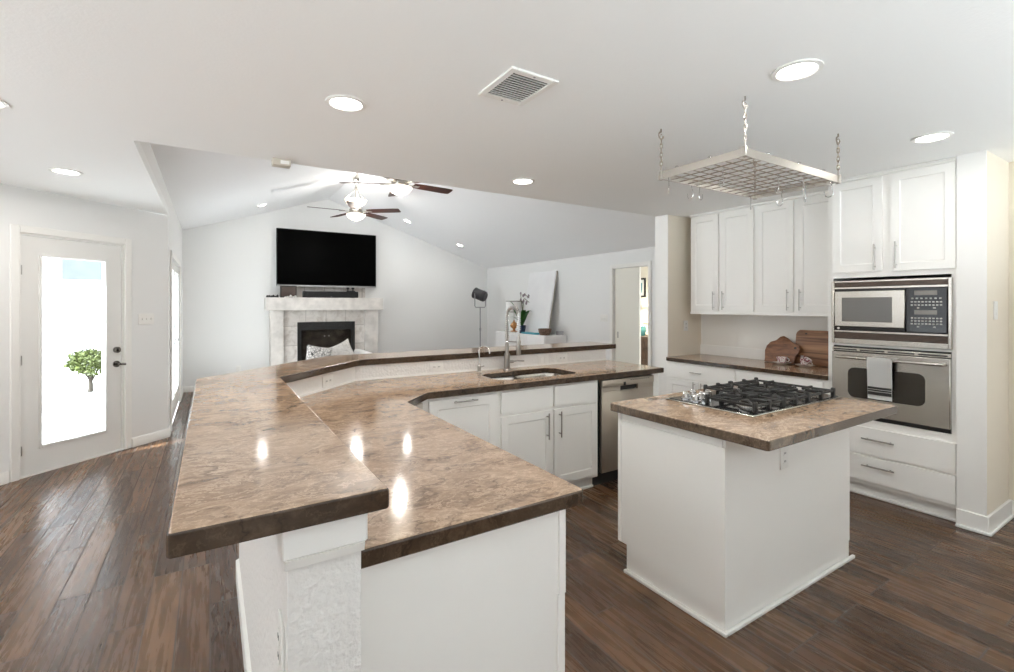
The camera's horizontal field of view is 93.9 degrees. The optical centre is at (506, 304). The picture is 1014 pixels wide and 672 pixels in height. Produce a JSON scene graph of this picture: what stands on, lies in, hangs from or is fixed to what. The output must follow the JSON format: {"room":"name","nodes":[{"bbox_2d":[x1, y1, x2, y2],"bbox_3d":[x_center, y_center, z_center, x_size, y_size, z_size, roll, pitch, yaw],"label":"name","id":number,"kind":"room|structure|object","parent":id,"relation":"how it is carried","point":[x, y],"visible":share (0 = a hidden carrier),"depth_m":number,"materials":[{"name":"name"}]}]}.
{"room":"kitchen","nodes":[
{"label":"kitchen","id":0,"kind":"room"},
{"bbox_2d":[0,183,167,481],"bbox_3d":[-4.299,0.238,3.298,0.120,2.440,4.000,0,0,15],"label":"wall","id":1,"kind":"structure","parent":0,"point":[148,231],"depth_m":4.85,"materials":[{"name":"white paint"}]},
{"bbox_2d":[10,224,131,481],"bbox_3d":[-3.989,0.397,4.364,0.179,2.122,0.974,0,0,15],"label":"door","id":2,"kind":"structure","parent":1,"relation":"in","point":[29,457],"depth_m":4.16,"materials":[{"name":"white paint"}]},
{"bbox_2d":[0,428,168,484],"bbox_3d":[-4.234,1.411,3.281,0.016,0.095,4.000,0,0,15],"label":"baseboard","id":3,"kind":"structure","parent":1,"relation":"attached to","point":[158,435],"depth_m":4.95,"materials":[{"name":"white paint"}]},
{"bbox_2d":[138,313,153,324],"bbox_3d":[-3.787,0.151,4.980,0.016,0.115,0.165,0,0,15],"label":"wall switch","id":4,"kind":"object","parent":1,"relation":"attached to","point":[143,319],"visible":1,"depth_m":4.97,"materials":[{"name":"white plastic"}]},
{"bbox_2d":[139,141,181,427],"bbox_3d":[-3.865,0.096,5.320,0.120,2.725,5.940,0,0,-32],"label":"wall","id":5,"kind":"structure","parent":0,"point":[174,227],"depth_m":5.36,"materials":[{"name":"white paint"}]},
{"bbox_2d":[170,250,180,424],"bbox_3d":[-4.402,0.416,6.293,0.108,2.085,2.030,0,0,-32],"label":"door","id":6,"kind":"structure","parent":5,"relation":"in","point":[175,272],"depth_m":6.27,"materials":[{"name":"white paint"}]},
{"bbox_2d":[169,387,183,436],"bbox_3d":[-4.553,1.411,6.546,0.016,0.095,3.130,0,0,-32],"label":"baseboard","id":7,"kind":"structure","parent":5,"relation":"attached to","point":[182,389],"depth_m":5.41,"materials":[{"name":"white paint"}]},
{"bbox_2d":[150,143,354,229],"bbox_3d":[-2.918,-1.662,5.984,2.430,0.930,6.060,0,0,-32],"label":"ceiling","id":8,"kind":"structure","parent":0,"point":[204,187],"depth_m":6.04,"materials":[{"name":"white paint"}]},
{"bbox_2d":[312,173,400,221],"bbox_3d":[-2.324,-1.654,7.405,1.362,0.745,1.297,0,0,24],"label":"ceiling fan","id":9,"kind":"object","parent":8,"relation":"hanging from","point":[355,213],"visible":0.98,"depth_m":7.30,"materials":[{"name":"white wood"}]},
{"bbox_2d":[182,199,486,386],"bbox_3d":[-2.957,-0.309,9.464,6.060,3.535,0.120,0,0,-32],"label":"wall","id":10,"kind":"structure","parent":0,"point":[426,289],"depth_m":8.61,"materials":[{"name":"white paint"}]},
{"bbox_2d":[183,386,194,391],"bbox_3d":[-2.921,1.411,9.407,5.820,0.095,0.016,0,0,-32],"label":"baseboard","id":11,"kind":"structure","parent":10,"relation":"attached to","point":[186,388],"depth_m":7.91,"materials":[{"name":"white paint"}]},
{"bbox_2d":[276,228,375,287],"bbox_3d":[-3.406,-0.854,9.018,1.795,1.045,0.157,0,0,-32],"label":"television","id":12,"kind":"object","parent":10,"relation":"attached to","point":[304,258],"visible":1,"depth_m":8.91,"materials":[{"name":"black plastic"}]},
{"bbox_2d":[239,349,605,671],"bbox_3d":[-0.456,0.947,3.104,1.656,1.022,4.065,0,0,19],"label":"wall","id":13,"kind":"structure","parent":0,"point":[319,603],"depth_m":1.02,"materials":[{"name":"white paint"}]},
{"bbox_2d":[236,559,251,671],"bbox_3d":[-0.493,1.408,3.087,1.621,0.100,4.095,0,0,18],"label":"baseboard","id":14,"kind":"structure","parent":13,"relation":"attached to","point":[243,628],"depth_m":2.05,"materials":[{"name":"white paint"}]},
{"bbox_2d":[278,609,284,671],"bbox_3d":[-0.478,0.718,0.999,0.009,0.115,0.072,0,0,-32],"label":"wall outlet","id":15,"kind":"object","parent":13,"relation":"attached to","point":[281,628],"visible":1,"depth_m":0.98,"materials":[{"name":"white plastic"}]},
{"bbox_2d":[278,627,279,664],"bbox_3d":[-0.480,0.718,0.997,0.003,0.066,0.026,0,0,-32],"label":"socket","id":16,"kind":"object","parent":15,"relation":"attached to","point":[278,627],"depth_m":0.99,"materials":[{"name":"grey plastic"}]},
{"bbox_2d":[277,513,367,570],"bbox_3d":[-0.390,0.480,1.002,0.167,0.087,0.088,0,0,-32],"label":"trim","id":17,"kind":"structure","parent":13,"relation":"attached to","point":[298,548],"depth_m":0.96,"materials":[{"name":"white paint"}]},
{"bbox_2d":[322,374,332,387],"bbox_3d":[-1.152,0.490,3.050,0.009,0.072,0.115,0,0,13],"label":"wall outlet","id":18,"kind":"object","parent":13,"relation":"attached to","point":[327,380],"visible":1,"depth_m":3.04,"materials":[{"name":"white plastic"}]},
{"bbox_2d":[166,341,615,558],"bbox_3d":[-0.509,0.414,3.159,1.942,0.045,4.470,0,0,20],"label":"countertop","id":19,"kind":"structure","parent":13,"relation":"on","point":[257,462],"depth_m":1.18,"materials":[{"name":"brown stone"}]},
{"bbox_2d":[430,362,442,371],"bbox_3d":[-0.550,0.486,3.703,0.115,0.072,0.009,0,0,-32],"label":"wall outlet","id":20,"kind":"object","parent":13,"relation":"attached to","point":[434,366],"visible":1,"depth_m":3.70,"materials":[{"name":"white plastic"}]},
{"bbox_2d":[299,359,605,396],"bbox_3d":[-0.309,0.538,3.775,3.084,0.012,0.479,0,0,-43],"label":"trim","id":21,"kind":"structure","parent":13,"relation":"attached to","point":[351,381],"depth_m":3.67,"materials":[{"name":"white paint"}]},
{"bbox_2d":[538,354,548,363],"bbox_3d":[0.327,0.491,4.253,0.118,0.090,0.010,0,0,-32],"label":"wall switch","id":22,"kind":"object","parent":13,"relation":"attached to","point":[542,358],"visible":1,"depth_m":4.25,"materials":[{"name":"white plastic"}]},
{"bbox_2d":[557,354,566,361],"bbox_3d":[0.509,0.491,4.367,0.118,0.075,0.009,0,0,-32],"label":"wall outlet","id":23,"kind":"object","parent":13,"relation":"attached to","point":[560,357],"visible":1,"depth_m":4.36,"materials":[{"name":"white plastic"}]},
{"bbox_2d":[329,173,655,268],"bbox_3d":[-0.350,-1.459,7.593,3.630,1.335,6.060,0,0,-32],"label":"ceiling","id":24,"kind":"structure","parent":0,"point":[494,230],"depth_m":7.71,"materials":[{"name":"white paint"}]},
{"bbox_2d":[339,177,451,196],"bbox_3d":[-1.237,-1.654,5.686,1.297,0.745,1.362,0,0,-38],"label":"ceiling fan","id":25,"kind":"object","parent":24,"relation":"hanging from","point":[397,187],"visible":0.55,"depth_m":5.62,"materials":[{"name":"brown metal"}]},
{"bbox_2d":[0,0,1013,217],"bbox_3d":[-0.725,-1.022,2.852,8.200,0.080,7.203,0,0,-32],"label":"ceiling","id":26,"kind":"structure","parent":0,"point":[83,82],"depth_m":2.18,"materials":[{"name":"white paint"}]},
{"bbox_2d":[0,100,9,108],"bbox_3d":[-2.519,-0.977,2.269,0.190,0.008,0.190,0,0,-32],"label":"recessed light","id":27,"kind":"object","parent":26,"relation":"in","point":[3,105],"visible":1,"depth_m":2.32,"materials":[{"name":"white plastic"}]},
{"bbox_2d":[48,168,83,175],"bbox_3d":[-3.246,-0.977,3.489,0.190,0.008,0.190,0,0,-32],"label":"recessed light","id":28,"kind":"object","parent":26,"relation":"in","point":[56,170],"visible":1,"depth_m":3.48,"materials":[{"name":"white plastic"}]},
{"bbox_2d":[271,158,290,168],"bbox_3d":[-1.532,-0.959,3.214,0.113,0.044,0.076,0,0,-32],"label":"sensor","id":29,"kind":"object","parent":26,"relation":"attached to","point":[276,162],"visible":1,"depth_m":3.19,"materials":[{"name":"beige plastic"}]},
{"bbox_2d":[325,95,365,111],"bbox_3d":[-0.784,-0.977,2.307,0.190,0.008,0.190,0,0,-32],"label":"recessed light","id":30,"kind":"object","parent":26,"relation":"in","point":[346,103],"visible":1,"depth_m":2.30,"materials":[{"name":"white plastic"}]},
{"bbox_2d":[478,66,558,105],"bbox_3d":[0.047,-0.974,2.133,0.245,0.014,0.295,0,0,-32],"label":"ceiling vent","id":31,"kind":"object","parent":26,"relation":"in","point":[516,86],"visible":1,"depth_m":2.12,"materials":[{"name":"white plastic"}]},
{"bbox_2d":[511,178,534,184],"bbox_3d":[0.126,-0.977,3.761,0.190,0.008,0.190,0,0,-32],"label":"recessed light","id":32,"kind":"object","parent":26,"relation":"in","point":[520,181],"visible":1,"depth_m":3.76,"materials":[{"name":"white plastic"}]},
{"bbox_2d":[658,96,840,199],"bbox_3d":[1.381,-0.838,2.683,0.966,0.285,0.514,0,0,-32],"label":"pot rack","id":33,"kind":"object","parent":26,"relation":"hanging from","point":[825,178],"visible":1,"depth_m":2.61,"materials":[{"name":"silver metal"}]},
{"bbox_2d":[719,168,724,186],"bbox_3d":[1.135,-0.671,2.499,0.006,0.100,0.061,0,0,-2],"label":"hook","id":34,"kind":"object","parent":33,"relation":"hanging from","point":[723,168],"visible":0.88,"depth_m":2.49,"materials":[{"name":"silver metal"}]},
{"bbox_2d":[824,181,833,197],"bbox_3d":[1.871,-0.671,2.744,0.006,0.100,0.061,0,0,-42],"label":"hook","id":35,"kind":"object","parent":33,"relation":"hanging from","point":[831,181],"visible":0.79,"depth_m":2.74,"materials":[{"name":"silver metal"}]},
{"bbox_2d":[771,59,823,81],"bbox_3d":[1.213,-0.977,1.983,0.190,0.008,0.190,0,0,-32],"label":"recessed light","id":36,"kind":"object","parent":26,"relation":"in","point":[796,70],"visible":1,"depth_m":1.98,"materials":[{"name":"white plastic"}]},
{"bbox_2d":[911,131,953,143],"bbox_3d":[2.489,-0.977,2.775,0.190,0.008,0.190,0,0,-32],"label":"recessed light","id":37,"kind":"object","parent":26,"relation":"in","point":[936,136],"visible":1,"depth_m":2.77,"materials":[{"name":"white plastic"}]},
{"bbox_2d":[0,392,1013,671],"bbox_3d":[0.373,1.518,5.338,12.700,0.120,10.650,0,0,-32],"label":"floor","id":38,"kind":"structure","parent":0,"point":[88,583],"depth_m":2.36,"materials":[{"name":"brown wood"}]},
{"bbox_2d":[264,287,382,365],"bbox_3d":[-3.332,0.508,8.816,2.065,1.900,0.579,0,0,-32],"label":"fireplace","id":39,"kind":"object","parent":38,"relation":"on","point":[294,323],"visible":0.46,"depth_m":8.86,"materials":[{"name":"stone"}]},
{"bbox_2d":[280,285,296,297],"bbox_3d":[-3.940,-0.234,8.543,0.275,0.215,0.026,0,0,-32],"label":"picture frame","id":40,"kind":"object","parent":39,"relation":"on","point":[286,291],"visible":0.81,"depth_m":8.53,"materials":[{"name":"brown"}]},
{"bbox_2d":[282,287,294,295],"bbox_3d":[-3.934,-0.234,8.533,0.225,0.165,0.002,0,0,-32],"label":"print","id":41,"kind":"object","parent":40,"relation":"attached to","point":[286,291],"depth_m":8.53,"materials":[{"name":"brown"}]},
{"bbox_2d":[302,291,357,297],"bbox_3d":[-3.309,-0.187,8.906,0.990,0.120,0.112,0,0,-32],"label":"soundbar","id":42,"kind":"object","parent":39,"relation":"on","point":[308,294],"visible":0.98,"depth_m":8.84,"materials":[{"name":"black plastic"}]},
{"bbox_2d":[421,391,497,446],"bbox_3d":[-0.444,1.024,3.345,0.550,0.868,0.660,0,0,-32],"label":"base cabinet","id":43,"kind":"object","parent":38,"relation":"on","point":[476,414],"visible":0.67,"depth_m":3.13,"materials":[{"name":"white paint"}]},
{"bbox_2d":[361,403,565,671],"bbox_3d":[-0.594,1.024,2.271,0.835,0.868,2.321,0,0,-32],"label":"base cabinet","id":44,"kind":"object","parent":38,"relation":"on","point":[491,601],"visible":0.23,"depth_m":1.23,"materials":[{"name":"white paint"}]},
{"bbox_2d":[300,360,663,568],"bbox_3d":[0.334,0.566,2.860,3.047,0.044,2.372,0,0,-32],"label":"countertop","id":45,"kind":"structure","parent":44,"relation":"on","point":[446,484],"depth_m":1.63,"materials":[{"name":"brown stone"}]},
{"bbox_2d":[477,346,489,372],"bbox_3d":[-0.180,0.436,3.785,0.135,0.217,0.055,0,0,29],"label":"tap","id":46,"kind":"object","parent":45,"relation":"on","point":[478,366],"visible":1,"depth_m":3.79,"materials":[{"name":"silver metal"}]},
{"bbox_2d":[503,305,523,370],"bbox_3d":[0.050,0.275,3.930,0.162,0.539,0.171,0,0,14],"label":"spring faucet","id":47,"kind":"object","parent":45,"relation":"on","point":[507,361],"visible":1,"depth_m":3.91,"materials":[{"name":"silver metal"}]},
{"bbox_2d":[494,373,561,379],"bbox_3d":[0.175,0.686,3.753,0.751,0.192,0.419,0,0,-32],"label":"double sink","id":48,"kind":"object","parent":45,"relation":"in","point":[538,374],"visible":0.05,"depth_m":3.99,"materials":[{"name":"silver metal"}]},
{"bbox_2d":[472,287,487,346],"bbox_3d":[-0.603,0.542,10.095,0.507,1.822,0.530,0,0,-32],"label":"floor lamp","id":49,"kind":"object","parent":38,"relation":"on","point":[478,294],"visible":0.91,"depth_m":10.08,"materials":[{"name":"grey metal"}]},
{"bbox_2d":[495,331,566,346],"bbox_3d":[0.413,1.001,9.062,0.496,0.915,1.680,0,0,-32],"label":"console table","id":50,"kind":"object","parent":38,"relation":"on","point":[526,339],"visible":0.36,"depth_m":8.64,"materials":[{"name":"white paint"}]},
{"bbox_2d":[506,301,521,331],"bbox_3d":[0.142,0.234,9.566,0.334,0.618,0.334,0,0,-32],"label":"table lamp","id":51,"kind":"object","parent":50,"relation":"on","point":[513,325],"visible":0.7,"depth_m":9.46,"materials":[{"name":"orange glass"}]},
{"bbox_2d":[510,292,529,332],"bbox_3d":[0.260,0.151,9.004,0.599,0.784,0.265,0,0,39],"label":"potted orchid","id":52,"kind":"object","parent":50,"relation":"on","point":[524,313],"visible":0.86,"depth_m":8.98,"materials":[{"name":"blue"}]},
{"bbox_2d":[521,332,539,334],"bbox_3d":[0.441,0.528,8.750,0.140,0.030,0.440,0,0,-32],"label":"book","id":53,"kind":"object","parent":50,"relation":"on","point":[532,333],"visible":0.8,"depth_m":8.72,"materials":[{"name":"teal paper"}]},
{"bbox_2d":[524,271,557,332],"bbox_3d":[0.605,-0.043,8.994,0.255,1.164,0.840,0,0,-32],"label":"canvas","id":54,"kind":"object","parent":50,"relation":"on","point":[541,285],"visible":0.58,"depth_m":8.92,"materials":[{"name":"white fabric"}]},
{"bbox_2d":[538,328,551,334],"bbox_3d":[0.674,0.486,8.435,0.244,0.115,0.244,0,0,-32],"label":"woven bowl","id":55,"kind":"object","parent":50,"relation":"on","point":[542,331],"visible":0.95,"depth_m":8.35,"materials":[{"name":"brown wicker"}]},
{"bbox_2d":[556,331,563,334],"bbox_3d":[0.946,0.508,8.482,0.110,0.070,0.090,0,0,-32],"label":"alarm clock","id":56,"kind":"object","parent":50,"relation":"on","point":[557,332],"visible":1,"depth_m":8.45,"materials":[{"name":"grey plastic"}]},
{"bbox_2d":[498,380,596,489],"bbox_3d":[0.180,1.024,3.735,0.921,0.868,0.660,0,0,-32],"label":"base cabinet","id":57,"kind":"object","parent":38,"relation":"on","point":[552,428],"visible":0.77,"depth_m":3.51,"materials":[{"name":"white paint"}]},
{"bbox_2d":[592,374,653,485],"bbox_3d":[0.835,1.027,4.146,0.613,0.862,0.620,0,0,-32],"label":"dishwasher","id":58,"kind":"object","parent":38,"relation":"on","point":[640,386],"visible":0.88,"depth_m":3.80,"materials":[{"name":"silver metal"}]},
{"bbox_2d":[641,335,647,364],"bbox_3d":[2.885,1.068,10.482,0.540,0.780,1.100,0,0,-32],"label":"dresser","id":59,"kind":"object","parent":38,"relation":"on","point":[644,339],"visible":0.02,"depth_m":9.99,"materials":[{"name":"brown wood"}]},
{"bbox_2d":[641,311,647,335],"bbox_3d":[2.935,0.408,10.383,0.400,0.540,0.400,0,0,-32],"label":"bedside lamp","id":60,"kind":"object","parent":59,"relation":"on","point":[644,314],"visible":0.38,"depth_m":10.21,"materials":[{"name":"teal ceramic"}]},
{"bbox_2d":[651,373,657,395],"bbox_3d":[1.109,1.024,4.365,0.084,0.868,0.640,0,0,-32],"label":"panel board","id":61,"kind":"object","parent":38,"relation":"on","point":[655,383],"visible":0.02,"depth_m":4.10,"materials":[{"name":"white paint"}]},
{"bbox_2d":[667,361,738,393],"bbox_3d":[2.181,1.032,4.937,0.650,0.852,0.830,0,0,-32],"label":"base cabinet","id":62,"kind":"object","parent":38,"relation":"on","point":[681,377],"visible":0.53,"depth_m":4.82,"materials":[{"name":"white paint"}]},
{"bbox_2d":[618,413,854,637],"bbox_3d":[1.295,1.024,2.690,1.239,0.868,0.696,0,0,-32],"label":"base cabinet","id":63,"kind":"object","parent":38,"relation":"on","point":[715,528],"visible":0.71,"depth_m":2.33,"materials":[{"name":"white paint"}]},
{"bbox_2d":[610,386,897,450],"bbox_3d":[1.340,0.566,2.595,1.277,0.044,0.884,0,0,-32],"label":"countertop","id":64,"kind":"structure","parent":63,"relation":"on","point":[772,431],"depth_m":2.27,"materials":[{"name":"brown stone"}]},
{"bbox_2d":[665,377,841,416],"bbox_3d":[1.436,0.515,2.747,0.920,0.059,0.520,0,0,-32],"label":"gas cooktop","id":65,"kind":"object","parent":64,"relation":"in","point":[755,399],"visible":1,"depth_m":2.62,"materials":[{"name":"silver metal"}]},
{"bbox_2d":[780,446,787,469],"bbox_3d":[1.377,0.756,2.351,0.072,0.115,0.009,0,0,-32],"label":"wall outlet","id":66,"kind":"object","parent":63,"relation":"attached to","point":[784,450],"visible":0.8,"depth_m":2.34,"materials":[{"name":"white plastic"}]},
{"bbox_2d":[783,450,785,463],"bbox_3d":[1.378,0.756,2.349,0.026,0.066,0.003,0,0,-32],"label":"socket","id":67,"kind":"object","parent":66,"relation":"attached to","point":[784,451],"depth_m":2.34,"materials":[{"name":"grey plastic"}]},
{"bbox_2d":[739,370,827,393],"bbox_3d":[2.603,1.032,4.264,0.650,0.852,0.757,0,0,-32],"label":"base cabinet","id":68,"kind":"object","parent":38,"relation":"on","point":[743,374],"visible":0.02,"depth_m":4.08,"materials":[{"name":"white paint"}]},
{"bbox_2d":[666,354,828,379],"bbox_3d":[2.396,0.585,4.617,0.634,0.040,1.601,0,0,-32],"label":"countertop","id":69,"kind":"structure","parent":68,"relation":"on","point":[756,365],"depth_m":4.47,"materials":[{"name":"brown stone"}]},
{"bbox_2d":[773,361,790,364],"bbox_3d":[2.610,0.556,4.497,0.160,0.018,0.160,0,0,-32],"label":"saucer","id":70,"kind":"object","parent":69,"relation":"on","point":[776,362],"visible":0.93,"depth_m":4.47,"materials":[{"name":"white ceramic"}]},
{"bbox_2d":[776,356,789,362],"bbox_3d":[2.611,0.526,4.496,0.101,0.058,0.101,0,0,13],"label":"teacup","id":71,"kind":"object","parent":70,"relation":"on","point":[780,359],"visible":0.94,"depth_m":4.46,"materials":[{"name":"white ceramic"}]},
{"bbox_2d":[764,336,800,363],"bbox_3d":[2.669,0.434,4.590,0.090,0.258,0.328,0,0,-32],"label":"cutting board","id":72,"kind":"object","parent":69,"relation":"on","point":[783,346],"visible":0.99,"depth_m":4.59,"materials":[{"name":"brown wood"}]},
{"bbox_2d":[795,364,814,366],"bbox_3d":[2.709,0.556,4.311,0.160,0.018,0.160,0,0,-32],"label":"saucer","id":73,"kind":"object","parent":69,"relation":"on","point":[800,365],"visible":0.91,"depth_m":4.30,"materials":[{"name":"white ceramic"}]},
{"bbox_2d":[800,355,812,365],"bbox_3d":[2.717,0.509,4.299,0.095,0.087,0.094,0,0,10],"label":"teacup","id":74,"kind":"object","parent":73,"relation":"on","point":[804,360],"visible":1,"depth_m":4.29,"materials":[{"name":"white ceramic"}]},
{"bbox_2d":[794,330,827,366],"bbox_3d":[2.892,0.402,4.326,0.064,0.324,0.490,0,0,-32],"label":"cutting board","id":75,"kind":"object","parent":69,"relation":"on","point":[813,344],"visible":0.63,"depth_m":4.39,"materials":[{"name":"brown wood"}]},
{"bbox_2d":[828,157,955,521],"bbox_3d":[3.008,0.239,3.613,0.646,2.438,0.772,0,0,-32],"label":"oven tower","id":76,"kind":"object","parent":38,"relation":"on","point":[897,223],"visible":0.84,"depth_m":3.40,"materials":[{"name":"white paint"}]},
{"bbox_2d":[832,345,951,433],"bbox_3d":[2.962,0.593,3.576,0.583,0.546,0.708,0,0,-32],"label":"wall oven","id":77,"kind":"object","parent":76,"relation":"in","point":[922,393],"visible":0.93,"depth_m":3.34,"materials":[{"name":"silver metal"}]},
{"bbox_2d":[867,357,893,400],"bbox_3d":[2.709,0.539,3.443,0.037,0.302,0.154,0,0,-32],"label":"dish towel","id":78,"kind":"object","parent":77,"relation":"hanging from","point":[880,371],"visible":1,"depth_m":3.43,"materials":[{"name":"white fabric"}]},
{"bbox_2d":[832,277,952,349],"bbox_3d":[2.941,0.059,3.563,0.432,0.485,0.720,0,0,-32],"label":"microwave","id":79,"kind":"object","parent":76,"relation":"in","point":[913,312],"visible":1,"depth_m":3.41,"materials":[{"name":"silver metal"}]},
{"bbox_3d":[-2.218,1.452,6.930,3.200,0.012,3.700,0,0,-32],"label":"area rug","id":80,"kind":"object","parent":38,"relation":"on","visible":0},
{"bbox_2d":[316,349,370,357],"bbox_3d":[-2.841,1.125,8.056,0.900,0.642,0.830,0,0,-32],"label":"settee","id":81,"kind":"object","parent":80,"relation":"on","point":[356,351],"visible":0.18,"depth_m":8.24,"materials":[{"name":"white fabric"}]},
{"bbox_2d":[306,344,332,359],"bbox_3d":[-3.102,0.883,7.775,0.490,0.491,0.190,0,0,-32],"label":"throw pillow","id":82,"kind":"object","parent":81,"relation":"on","point":[312,351],"visible":0.48,"depth_m":7.71,"materials":[{"name":"grey fabric"}]},
{"bbox_2d":[330,339,353,355],"bbox_3d":[-2.833,0.858,8.137,0.546,0.538,0.201,0,0,-32],"label":"throw pillow","id":83,"kind":"object","parent":81,"relation":"on","point":[344,348],"visible":0.43,"depth_m":8.10,"materials":[{"name":"white fabric"}]},
{"bbox_2d":[487,247,654,365],"bbox_3d":[1.206,0.303,8.415,0.120,2.310,6.080,0,0,-32],"label":"wall","id":84,"kind":"structure","parent":0,"point":[582,290],"depth_m":8.31,"materials":[{"name":"white paint"}]},
{"bbox_2d":[610,261,651,365],"bbox_3d":[1.903,0.413,7.247,0.098,2.090,0.840,0,0,-32],"label":"door","id":85,"kind":"structure","parent":84,"relation":"in","point":[627,280],"depth_m":7.30,"materials":[{"name":"white paint"}]},
{"bbox_2d":[641,266,647,334],"bbox_3d":[3.611,0.238,9.963,0.100,2.440,6.250,0,0,-32],"label":"wall","id":86,"kind":"structure","parent":0,"point":[644,270],"depth_m":10.66,"materials":[{"name":"white paint"}]},
{"bbox_2d":[641,278,645,296],"bbox_3d":[2.995,-0.382,10.822,0.028,0.440,0.440,0,0,-32],"label":"framed art","id":87,"kind":"object","parent":86,"relation":"attached to","point":[643,280],"visible":0.42,"depth_m":10.69,"materials":[{"name":"black wood"}]},
{"bbox_2d":[668,215,700,356],"bbox_3d":[2.219,0.198,5.552,1.202,2.520,0.167,0,0,-32],"label":"wall","id":88,"kind":"structure","parent":0,"point":[680,342],"depth_m":5.27,"materials":[{"name":"beige paint"}]},
{"bbox_2d":[655,214,667,394],"bbox_3d":[1.707,0.238,5.231,0.008,2.440,0.171,0,0,-32],"label":"trim","id":89,"kind":"structure","parent":88,"relation":"attached to","point":[661,222],"depth_m":5.23,"materials":[{"name":"white paint"}]},
{"bbox_2d":[684,320,687,330],"bbox_3d":[2.007,0.236,5.315,0.072,0.115,0.009,0,0,-32],"label":"wall outlet","id":90,"kind":"object","parent":88,"relation":"attached to","point":[685,322],"visible":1,"depth_m":5.31,"materials":[{"name":"white plastic"}]},
{"bbox_2d":[701,314,827,348],"bbox_3d":[2.956,0.238,4.435,0.120,2.440,2.509,0,0,-32],"label":"wall","id":91,"kind":"structure","parent":0,"point":[742,331],"depth_m":4.95,"materials":[{"name":"white paint"}]},
{"bbox_2d":[690,204,755,314],"bbox_3d":[2.328,-0.438,4.976,0.360,1.083,0.728,0,0,-32],"label":"upper cabinet","id":92,"kind":"object","parent":91,"relation":"attached to","point":[723,242],"visible":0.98,"depth_m":4.86,"materials":[{"name":"white paint"}]},
{"bbox_2d":[700,344,764,359],"bbox_3d":[2.656,0.512,4.789,0.012,0.107,1.590,0,0,-32],"label":"trim","id":93,"kind":"structure","parent":91,"relation":"attached to","point":[750,353],"depth_m":5.11,"materials":[{"name":"white paint"}]},
{"bbox_2d":[754,190,827,316],"bbox_3d":[2.724,-0.438,4.344,0.360,1.083,0.765,0,0,-32],"label":"upper cabinet","id":94,"kind":"object","parent":91,"relation":"attached to","point":[792,236],"visible":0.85,"depth_m":4.29,"materials":[{"name":"white paint"}]},
{"bbox_2d":[987,151,1008,514],"bbox_3d":[3.273,0.238,3.237,0.615,2.440,0.141,0,0,-32],"label":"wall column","id":95,"kind":"structure","parent":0,"point":[997,168],"depth_m":3.14,"materials":[{"name":"beige paint"}]},
{"bbox_2d":[956,150,986,515],"bbox_3d":[3.009,0.238,3.070,0.010,2.440,0.143,0,0,-32],"label":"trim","id":96,"kind":"structure","parent":95,"relation":"attached to","point":[971,168],"depth_m":3.06,"materials":[{"name":"white paint"}]},
{"bbox_2d":[955,499,1013,536],"bbox_3d":[3.242,1.401,3.139,0.575,0.115,0.173,0,0,-21],"label":"baseboard","id":97,"kind":"structure","parent":95,"relation":"attached to","point":[988,525],"depth_m":3.07,"materials":[{"name":"white paint"}]},
{"bbox_2d":[993,301,997,319],"bbox_3d":[3.205,0.038,3.105,0.075,0.120,0.010,0,0,-32],"label":"wall switch","id":98,"kind":"object","parent":95,"relation":"attached to","point":[995,303],"visible":1,"depth_m":3.10,"materials":[{"name":"white plastic"}]},
{"bbox_2d":[1009,162,1013,499],"bbox_3d":[3.981,0.238,2.574,0.120,2.440,1.734,0,0,-32],"label":"wall","id":99,"kind":"structure","parent":0,"point":[1011,164],"depth_m":3.27,"materials":[{"name":"beige paint"}]},
{"label":"outside","id":100,"kind":"structure","parent":0,"visible":0},
{"bbox_2d":[42,368,101,443],"bbox_3d":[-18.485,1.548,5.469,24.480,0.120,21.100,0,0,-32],"label":"patio","id":101,"kind":"structure","parent":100,"point":[81,413],"depth_m":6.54,"materials":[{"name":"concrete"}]},
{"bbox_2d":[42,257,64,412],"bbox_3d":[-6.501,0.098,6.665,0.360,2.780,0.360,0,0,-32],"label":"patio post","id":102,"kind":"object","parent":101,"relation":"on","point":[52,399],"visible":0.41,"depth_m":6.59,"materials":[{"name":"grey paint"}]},
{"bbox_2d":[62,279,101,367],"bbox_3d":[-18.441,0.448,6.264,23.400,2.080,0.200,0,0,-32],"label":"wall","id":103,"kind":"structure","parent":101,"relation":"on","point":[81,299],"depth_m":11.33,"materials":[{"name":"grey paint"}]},
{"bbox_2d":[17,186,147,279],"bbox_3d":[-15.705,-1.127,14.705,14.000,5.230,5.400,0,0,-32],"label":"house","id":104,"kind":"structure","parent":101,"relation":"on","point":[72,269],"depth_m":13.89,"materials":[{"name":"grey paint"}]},
{"bbox_2d":[64,347,101,391],"bbox_3d":[-7.079,1.111,8.042,0.734,0.801,0.676,0,0,-32],"label":"tree","id":105,"kind":"object","parent":101,"relation":"on","point":[86,362],"visible":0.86,"depth_m":7.91,"materials":[{"name":"green plant"}]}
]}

